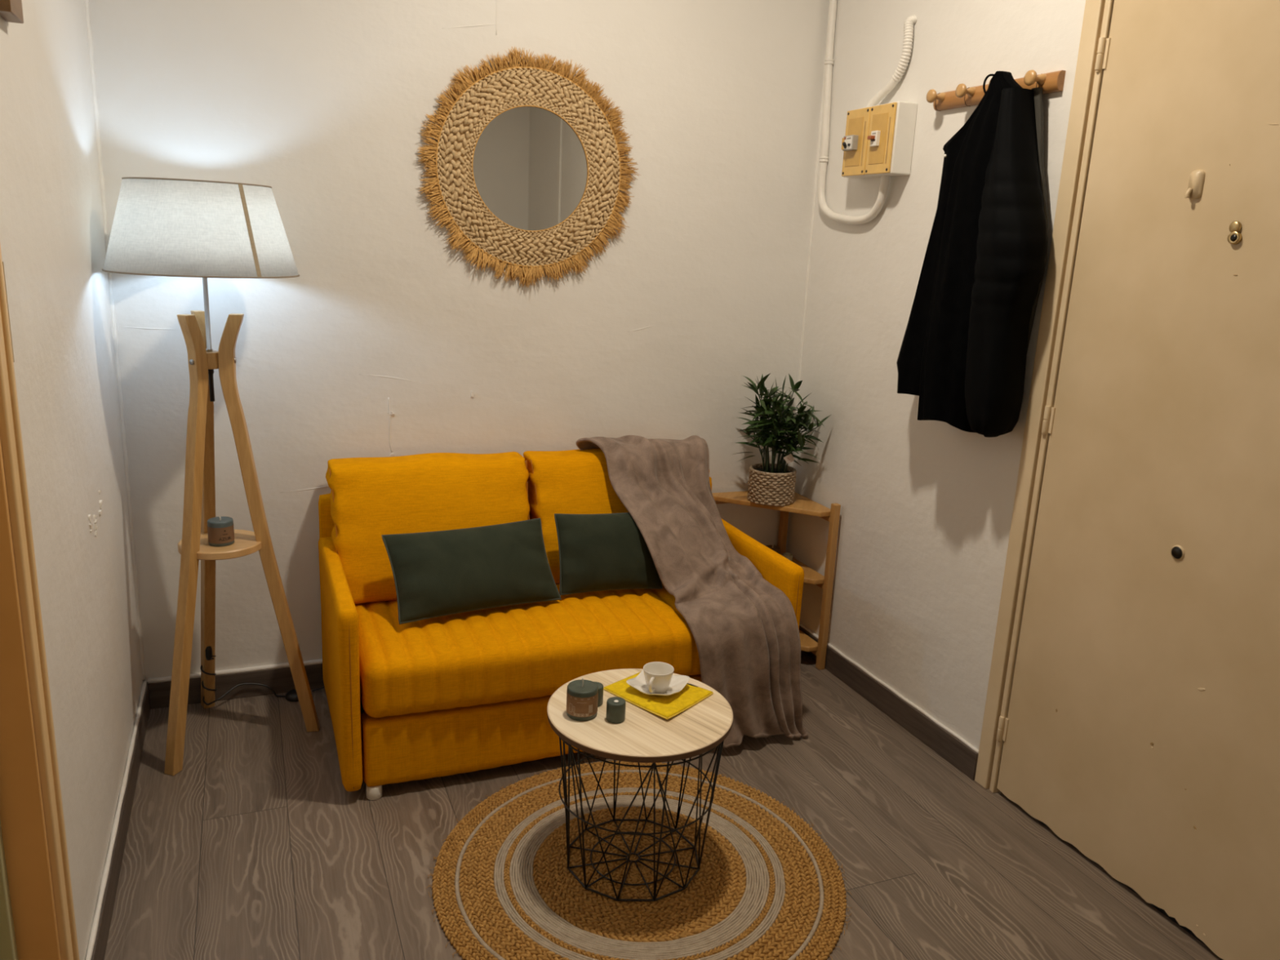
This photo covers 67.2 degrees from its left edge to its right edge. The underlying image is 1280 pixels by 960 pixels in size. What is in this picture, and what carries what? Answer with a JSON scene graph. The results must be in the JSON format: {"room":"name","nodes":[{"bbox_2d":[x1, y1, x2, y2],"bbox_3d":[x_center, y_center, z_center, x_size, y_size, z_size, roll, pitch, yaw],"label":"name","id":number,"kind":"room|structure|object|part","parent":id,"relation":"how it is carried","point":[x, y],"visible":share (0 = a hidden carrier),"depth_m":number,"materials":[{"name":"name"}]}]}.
{"room":"living room","nodes":[
{"label":"living room","id":0,"kind":"room"},
{"bbox_2d":[0,0,142,959],"bbox_3d":[-0.818,-0.218,0.940,0.106,2.900,3.901,-3,15,-22],"label":"wall","id":1,"kind":"structure","parent":0,"point":[52,241],"depth_m":2.02,"materials":[{"name":"paint"}]},
{"bbox_2d":[0,0,23,23],"bbox_3d":[-1.046,-0.859,1.583,0.026,0.184,0.120,-3,15,-22],"label":"picture frame","id":2,"kind":"object","parent":1,"relation":"attached to","point":[11,11],"visible":1,"depth_m":1.59,"materials":[{"name":"brown wood"}]},
{"bbox_2d":[0,437,61,959],"bbox_3d":[-0.834,0.205,0.979,0.144,2.060,1.051,-3,15,-22],"label":"trim","id":3,"kind":"structure","parent":1,"relation":"attached to","point":[28,931],"depth_m":1.56,"materials":[{"name":"paint"}]},
{"bbox_2d":[0,244,79,959],"bbox_3d":[-0.811,0.181,0.996,0.122,2.100,1.185,-3,15,-22],"label":"trim","id":4,"kind":"structure","parent":1,"relation":"attached to","point":[11,436],"depth_m":1.54,"materials":[{"name":"paint"}]},
{"bbox_2d":[85,680,150,959],"bbox_3d":[-1.305,0.836,2.434,0.015,0.098,1.361,-3,15,-22],"label":"baseboard","id":5,"kind":"structure","parent":1,"relation":"attached to","point":[99,935],"depth_m":2.29,"materials":[{"name":"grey wood"}]},
{"bbox_2d":[88,0,829,682],"bbox_3d":[-0.457,-0.752,3.177,2.497,2.900,0.106,-3,15,-22],"label":"wall","id":6,"kind":"structure","parent":0,"point":[384,342],"depth_m":3.07,"materials":[{"name":"paint"}]},
{"bbox_2d":[84,0,146,679],"bbox_3d":[-1.501,-0.733,2.695,0.021,2.800,0.021,4,14,7],"label":"trim","id":7,"kind":"structure","parent":6,"relation":"attached to","point":[86,2],"depth_m":2.77,"materials":[{"name":"white paint"}]},
{"bbox_2d":[147,658,324,709],"bbox_3d":[-0.499,0.618,3.463,2.267,0.102,0.018,-3,15,-22],"label":"baseboard","id":8,"kind":"structure","parent":6,"relation":"attached to","point":[278,677],"depth_m":3.13,"materials":[{"name":"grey wood"}]},
{"bbox_2d":[417,46,640,287],"bbox_3d":[-0.338,-0.987,3.078,0.738,0.735,0.056,-3,15,-22],"label":"round mirror","id":9,"kind":"object","parent":6,"relation":"attached to","point":[526,166],"visible":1,"depth_m":3.08,"materials":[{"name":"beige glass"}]},
{"bbox_3d":[-0.348,-0.996,3.088,0.611,0.613,0.018,-3,15,-22],"label":"braided frame","id":10,"kind":"part","parent":9,"relation":"part of","materials":[{"name":"beige wicker"}]},
{"bbox_3d":[-0.347,-0.995,3.087,0.612,0.612,0.006,-3,15,-22],"label":"binding cord","id":11,"kind":"part","parent":9,"relation":"part of","materials":[{"name":"beige fabric"}]},
{"bbox_3d":[-0.348,-0.995,3.089,0.384,0.384,0.001,-3,15,-22],"label":"glass","id":12,"kind":"part","parent":9,"relation":"part of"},
{"bbox_2d":[791,40,826,466],"bbox_3d":[0.627,-0.846,3.551,0.014,2.800,0.014,13,17,37],"label":"trim","id":13,"kind":"structure","parent":6,"relation":"attached to","point":[822,100],"depth_m":3.54,"materials":[{"name":"white paint"}]},
{"bbox_2d":[104,650,1223,959],"bbox_3d":[-0.008,1.167,1.645,2.997,0.050,4.101,-3,15,-22],"label":"floor","id":14,"kind":"structure","parent":0,"point":[258,848],"depth_m":2.44,"materials":[{"name":"brown wood"}]},
{"bbox_2d":[102,177,324,775],"bbox_3d":[-1.167,-0.008,2.741,0.549,1.602,0.482,-3,15,-22],"label":"floor lamp","id":15,"kind":"object","parent":14,"relation":"on","point":[165,227],"visible":1,"depth_m":2.62,"materials":[{"name":"brown wood"}]},
{"bbox_3d":[-1.250,0.187,2.643,0.033,1.262,0.228,7,15,18],"label":"leg","id":16,"kind":"part","parent":15,"relation":"part of","materials":[{"name":"brown wood"}]},
{"bbox_3d":[-1.167,-0.670,2.565,0.480,0.230,0.480,-3,15,-22],"label":"lamp shade","id":17,"kind":"part","parent":15,"relation":"part of","materials":[{"name":"fabric"}]},
{"bbox_3d":[-1.294,0.130,2.866,0.033,1.262,0.222,-9,18,-40],"label":"leg","id":18,"kind":"part","parent":15,"relation":"part of","materials":[{"name":"brown wood"}]},
{"bbox_2d":[177,528,262,559],"bbox_3d":[-1.206,0.185,2.776,0.226,0.023,0.226,-3,15,-22],"label":"shelf","id":19,"kind":"object","parent":15,"relation":"on","point":[246,543],"depth_m":2.71,"materials":[{"name":"brown wood"}]},
{"bbox_2d":[207,516,234,546],"bbox_3d":[-1.191,0.142,2.738,0.069,0.080,0.070,-3,15,-22],"label":"pillar candle","id":20,"kind":"object","parent":15,"relation":"on","point":[220,530],"visible":1,"depth_m":2.71,"materials":[{"name":"blue wax"}]},
{"bbox_3d":[-1.273,0.629,3.094,0.252,0.188,0.052,-6,16,-33],"label":"power cord","id":21,"kind":"part","parent":15,"relation":"part of","materials":[{"name":"black plastic"}]},
{"bbox_3d":[-1.072,0.157,2.799,0.227,1.262,0.033,0,14,-12],"label":"leg","id":22,"kind":"part","parent":15,"relation":"part of","materials":[{"name":"brown wood"}]},
{"bbox_2d":[284,688,298,702],"bbox_3d":[-1.130,0.704,3.163,0.068,0.022,0.068,-3,15,-22],"label":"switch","id":23,"kind":"object","parent":15,"relation":"attached to","point":[291,695],"depth_m":3.14,"materials":[{"name":"black plastic"}]},
{"bbox_3d":[-1.060,0.693,3.214,0.067,0.019,0.010,-5,16,-27],"label":"power cord","id":24,"kind":"part","parent":15,"relation":"part of","materials":[{"name":"black plastic"}]},
{"bbox_2d":[318,448,804,800],"bbox_3d":[-0.265,0.366,3.058,1.386,0.806,0.743,-3,15,-22],"label":"sofa","id":25,"kind":"object","parent":14,"relation":"on","point":[468,691],"visible":0.45,"depth_m":2.80,"materials":[{"name":"yellow fabric"}]},
{"bbox_3d":[-0.886,0.505,2.835,0.054,0.522,0.709,-3,15,-22],"label":"armrest","id":26,"kind":"part","parent":25,"relation":"part of","materials":[{"name":"yellow fabric"}]},
{"bbox_3d":[-0.294,0.600,3.160,1.257,0.160,0.600,-3,15,-22],"label":"under frame","id":27,"kind":"part","parent":25,"relation":"part of","materials":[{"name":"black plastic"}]},
{"bbox_2d":[325,451,529,604],"bbox_3d":[-0.656,0.138,3.064,0.632,0.401,0.289,-3,15,-22],"label":"cushion","id":28,"kind":"object","parent":25,"relation":"on","point":[369,498],"depth_m":2.98,"materials":[{"name":"yellow fabric"}]},
{"bbox_2d":[381,518,561,624],"bbox_3d":[-0.499,0.265,2.892,0.503,0.218,0.194,-5,16,-29],"label":"throw pillow","id":29,"kind":"object","parent":25,"relation":"on","point":[440,573],"visible":1,"depth_m":2.83,"materials":[{"name":"green fabric"}]},
{"bbox_3d":[-0.392,0.322,3.368,1.373,0.632,0.070,-3,15,-22],"label":"frame","id":30,"kind":"part","parent":25,"relation":"part of","materials":[{"name":"yellow fabric"}]},
{"bbox_2d":[355,583,700,717],"bbox_3d":[-0.255,0.454,3.045,1.278,0.184,0.671,-3,15,-22],"label":"seat cushion","id":31,"kind":"object","parent":25,"relation":"on","point":[494,660],"depth_m":2.72,"materials":[{"name":"yellow fabric"}]},
{"bbox_3d":[-0.166,0.703,2.853,1.271,0.195,0.098,-3,15,-22],"label":"panel","id":32,"kind":"part","parent":25,"relation":"part of","materials":[{"name":"yellow fabric"}]},
{"bbox_2d":[523,448,628,584],"bbox_3d":[-0.057,0.106,3.305,0.656,0.401,0.289,-3,15,-22],"label":"cushion","id":33,"kind":"object","parent":25,"relation":"on","point":[570,482],"depth_m":3.18,"materials":[{"name":"yellow fabric"}]},
{"bbox_2d":[554,512,662,595],"bbox_3d":[-0.099,0.228,3.074,0.341,0.236,0.143,-1,14,-16],"label":"throw pillow","id":34,"kind":"object","parent":25,"relation":"on","point":[602,552],"visible":0.91,"depth_m":3.03,"materials":[{"name":"green fabric"}]},
{"bbox_2d":[575,435,808,748],"bbox_3d":[0.160,0.328,3.167,0.458,0.854,0.818,-6,16,-30],"label":"blanket","id":35,"kind":"object","parent":25,"relation":"on","point":[744,628],"visible":0.94,"depth_m":3.02,"materials":[{"name":"fabric"}]},
{"bbox_3d":[0.347,0.440,3.331,0.055,0.521,0.709,-3,15,-22],"label":"armrest","id":36,"kind":"part","parent":25,"relation":"part of","materials":[{"name":"yellow fabric"}]},
{"bbox_2d":[426,759,851,959],"bbox_3d":[0.000,0.957,2.372,1.023,0.011,1.013,3,14,1],"label":"round rug","id":37,"kind":"object","parent":14,"relation":"on","point":[766,886],"visible":0.96,"depth_m":2.32,"materials":[{"name":"wicker"}]},
{"bbox_2d":[546,668,733,901],"bbox_3d":[-0.009,0.745,2.353,0.443,0.410,0.443,-3,15,-22],"label":"side table","id":38,"kind":"object","parent":37,"relation":"on","point":[645,736],"visible":0.91,"depth_m":2.24,"materials":[{"name":"brown wood"}]},
{"bbox_2d":[566,677,598,720],"bbox_3d":[-0.135,0.505,2.252,0.074,0.092,0.074,-3,15,-22],"label":"pillar candle","id":39,"kind":"object","parent":38,"relation":"on","point":[582,695],"visible":1,"depth_m":2.23,"materials":[{"name":"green wax"}]},
{"bbox_2d":[569,697,592,716],"bbox_3d":[-0.135,0.524,2.224,0.056,0.045,0.013,2,14,-1],"label":"label","id":40,"kind":"object","parent":39,"relation":"attached to","point":[579,706],"depth_m":2.22,"materials":[{"name":"brown paper"}]},
{"bbox_2d":[594,681,603,706],"bbox_3d":[-0.111,0.514,2.312,0.045,0.048,0.045,-3,15,-22],"label":"votive candle","id":41,"kind":"object","parent":38,"relation":"on","point":[600,701],"visible":0.29,"depth_m":2.30,"materials":[{"name":"green wax"}]},
{"bbox_2d":[605,697,626,723],"bbox_3d":[-0.056,0.535,2.240,0.045,0.048,0.045,-3,15,-22],"label":"votive candle","id":42,"kind":"object","parent":38,"relation":"on","point":[615,706],"visible":1,"depth_m":2.22,"materials":[{"name":"green wax"}]},
{"bbox_2d":[558,737,724,901],"bbox_3d":[-0.009,0.755,2.356,0.412,0.389,0.416,-3,15,-22],"label":"wire basket","id":43,"kind":"object","parent":38,"relation":"attached to","point":[719,744],"depth_m":2.27,"materials":[{"name":"black metal"}]},
{"bbox_2d":[603,671,713,719],"bbox_3d":[0.037,0.522,2.381,0.218,0.012,0.196,13,17,36],"label":"cloth","id":44,"kind":"object","parent":38,"relation":"on","point":[667,707],"visible":0.68,"depth_m":2.34,"materials":[{"name":"yellow fabric"}]},
{"bbox_2d":[626,669,689,695],"bbox_3d":[0.045,0.507,2.386,0.128,0.026,0.128,10,16,28],"label":"saucer","id":45,"kind":"object","parent":44,"relation":"on","point":[677,682],"visible":0.59,"depth_m":2.38,"materials":[{"name":"white ceramic"}]},
{"bbox_2d":[643,662,674,693],"bbox_3d":[0.043,0.491,2.361,0.081,0.060,0.084,-3,15,-22],"label":"coffee cup","id":46,"kind":"object","parent":45,"relation":"on","point":[658,676],"visible":0.99,"depth_m":2.35,"materials":[{"name":"white ceramic"}]},
{"bbox_3d":[0.029,0.497,2.325,0.008,0.043,0.033,8,15,19],"label":"handle","id":47,"kind":"part","parent":46,"relation":"part of","materials":[{"name":"white ceramic"}]},
{"bbox_2d":[711,490,840,670],"bbox_3d":[0.465,0.360,3.583,0.358,0.632,0.363,-3,15,-22],"label":"corner shelf","id":48,"kind":"object","parent":14,"relation":"on","point":[802,504],"visible":0.44,"depth_m":3.52,"materials":[{"name":"brown wood"}]},
{"bbox_3d":[0.415,0.072,3.673,0.298,0.018,0.018,-3,15,-22],"label":"support rail","id":49,"kind":"part","parent":48,"relation":"part of","materials":[{"name":"brown wood"}]},
{"bbox_2d":[765,543,780,554],"bbox_3d":[0.506,0.274,3.691,0.058,0.060,0.058,-3,15,-22],"label":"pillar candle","id":50,"kind":"object","parent":48,"relation":"on","point":[776,548],"visible":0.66,"depth_m":3.68,"materials":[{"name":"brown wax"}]},
{"bbox_2d":[732,373,831,506],"bbox_3d":[0.483,-0.157,3.481,0.364,0.486,0.321,-3,15,-22],"label":"potted plant","id":51,"kind":"object","parent":48,"relation":"on","point":[768,485],"visible":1,"depth_m":3.46,"materials":[{"name":"plant"}]},
{"bbox_2d":[746,462,796,506],"bbox_3d":[0.483,0.016,3.535,0.174,0.123,0.174,-3,15,-22],"label":"basket","id":52,"kind":"object","parent":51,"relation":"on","point":[768,485],"depth_m":3.47,"materials":[{"name":"wicker"}]},
{"bbox_3d":[0.554,0.336,3.802,0.026,0.582,0.026,-3,15,-22],"label":"post","id":53,"kind":"part","parent":48,"relation":"part of","materials":[{"name":"brown wood"}]},
{"bbox_2d":[782,552,792,561],"bbox_3d":[0.560,0.298,3.658,0.040,0.034,0.040,-3,15,-22],"label":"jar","id":54,"kind":"object","parent":48,"relation":"on","point":[789,556],"visible":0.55,"depth_m":3.65,"materials":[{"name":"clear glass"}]},
{"bbox_3d":[0.618,0.351,3.645,0.020,0.018,0.308,-3,15,-22],"label":"support rail","id":55,"kind":"part","parent":48,"relation":"part of","materials":[{"name":"brown wood"}]},
{"bbox_3d":[0.630,0.104,3.584,0.020,0.018,0.308,-3,15,-22],"label":"support rail","id":56,"kind":"part","parent":48,"relation":"part of","materials":[{"name":"brown wood"}]},
{"bbox_3d":[0.681,0.392,3.494,0.026,0.632,0.026,-3,15,-22],"label":"post","id":57,"kind":"part","parent":48,"relation":"part of","materials":[{"name":"brown wood"}]},
{"bbox_2d":[785,0,1085,749],"bbox_3d":[1.400,-0.335,1.833,0.100,2.900,3.901,-3,15,-22],"label":"wall","id":58,"kind":"structure","parent":0,"point":[926,509],"depth_m":3.08,"materials":[{"name":"paint"}]},
{"bbox_2d":[817,0,889,224],"bbox_3d":[0.729,-1.364,3.180,0.038,1.008,0.455,-2,15,-20],"label":"conduit pipe","id":59,"kind":"object","parent":58,"relation":"attached to","point":[828,63],"visible":1,"depth_m":3.35,"materials":[{"name":"white plastic"}]},
{"bbox_2d":[841,101,917,178],"bbox_3d":[0.742,-1.081,3.074,0.121,0.211,0.270,-3,15,-22],"label":"meter box","id":60,"kind":"object","parent":58,"relation":"attached to","point":[877,141],"visible":1,"depth_m":3.01,"materials":[{"name":"white plastic"}]},
{"bbox_2d":[841,134,858,151],"bbox_3d":[0.675,-1.095,3.131,0.041,0.046,0.060,-3,15,-22],"label":"switch","id":61,"kind":"object","parent":60,"relation":"attached to","point":[849,142],"depth_m":3.11,"materials":[{"name":"white plastic"}]},
{"bbox_3d":[0.696,-1.098,3.132,0.002,0.149,0.082,-3,15,-22],"label":"recess panel","id":62,"kind":"part","parent":60,"relation":"part of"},
{"bbox_2d":[866,130,880,146],"bbox_3d":[0.730,-1.068,3.014,0.028,0.046,0.032,-3,15,-22],"label":"switch","id":63,"kind":"object","parent":60,"relation":"attached to","point":[875,137],"depth_m":3.01,"materials":[{"name":"white plastic"}]},
{"bbox_3d":[0.745,-1.067,3.014,0.002,0.149,0.080,-3,15,-22],"label":"recess panel","id":64,"kind":"part","parent":60,"relation":"part of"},
{"bbox_2d":[799,622,978,780],"bbox_3d":[0.776,0.703,3.369,0.016,0.096,1.175,-3,15,-22],"label":"baseboard","id":65,"kind":"structure","parent":58,"relation":"attached to","point":[940,739],"depth_m":3.15,"materials":[{"name":"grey wood"}]},
{"bbox_2d":[865,14,916,107],"bbox_3d":[0.790,-1.307,3.034,0.041,0.272,0.179,-5,16,-27],"label":"corrugated hose","id":66,"kind":"object","parent":58,"relation":"attached to","point":[911,20],"visible":0.91,"depth_m":2.97,"materials":[{"name":"white plastic"}]},
{"bbox_2d":[926,70,1066,111],"bbox_3d":[0.949,-1.063,2.632,0.068,0.052,0.482,-3,15,-22],"label":"coat rack","id":67,"kind":"object","parent":58,"relation":"attached to","point":[1053,82],"visible":0.76,"depth_m":2.68,"materials":[{"name":"brown wood"}]},
{"bbox_3d":[0.866,-1.118,2.811,0.054,0.038,0.038,-3,15,-22],"label":"knob","id":68,"kind":"part","parent":67,"relation":"part of","materials":[{"name":"brown wood"}]},
{"bbox_3d":[0.914,-1.088,2.696,0.054,0.038,0.038,-3,15,-22],"label":"knob","id":69,"kind":"part","parent":67,"relation":"part of","materials":[{"name":"brown wood"}]},
{"bbox_2d":[896,71,1048,437],"bbox_3d":[0.901,-0.616,2.647,0.177,0.945,0.494,-3,15,-22],"label":"coat","id":70,"kind":"object","parent":67,"relation":"hanging from","point":[963,351],"visible":1,"depth_m":2.53,"materials":[{"name":"black fabric"}]},
{"bbox_3d":[0.871,-0.657,2.752,0.141,0.851,0.261,-3,15,-22],"label":"panel","id":71,"kind":"part","parent":70,"relation":"part of","materials":[{"name":"black fabric"}]},
{"bbox_3d":[1.012,-1.025,2.460,0.054,0.038,0.038,-3,15,-22],"label":"knob","id":72,"kind":"part","parent":67,"relation":"part of","materials":[{"name":"brown wood"}]},
{"bbox_2d":[974,0,1114,792],"bbox_3d":[1.282,-0.075,2.145,0.112,2.235,1.025,-3,15,-22],"label":"trim","id":73,"kind":"structure","parent":58,"relation":"attached to","point":[1097,16],"depth_m":2.52,"materials":[{"name":"beige paint"}]},
{"bbox_2d":[995,0,1279,959],"bbox_3d":[1.272,-0.041,2.164,0.118,2.160,0.890,-3,15,-22],"label":"door","id":74,"kind":"structure","parent":58,"relation":"in","point":[1141,729],"depth_m":2.20,"materials":[{"name":"beige paint"}]}
]}

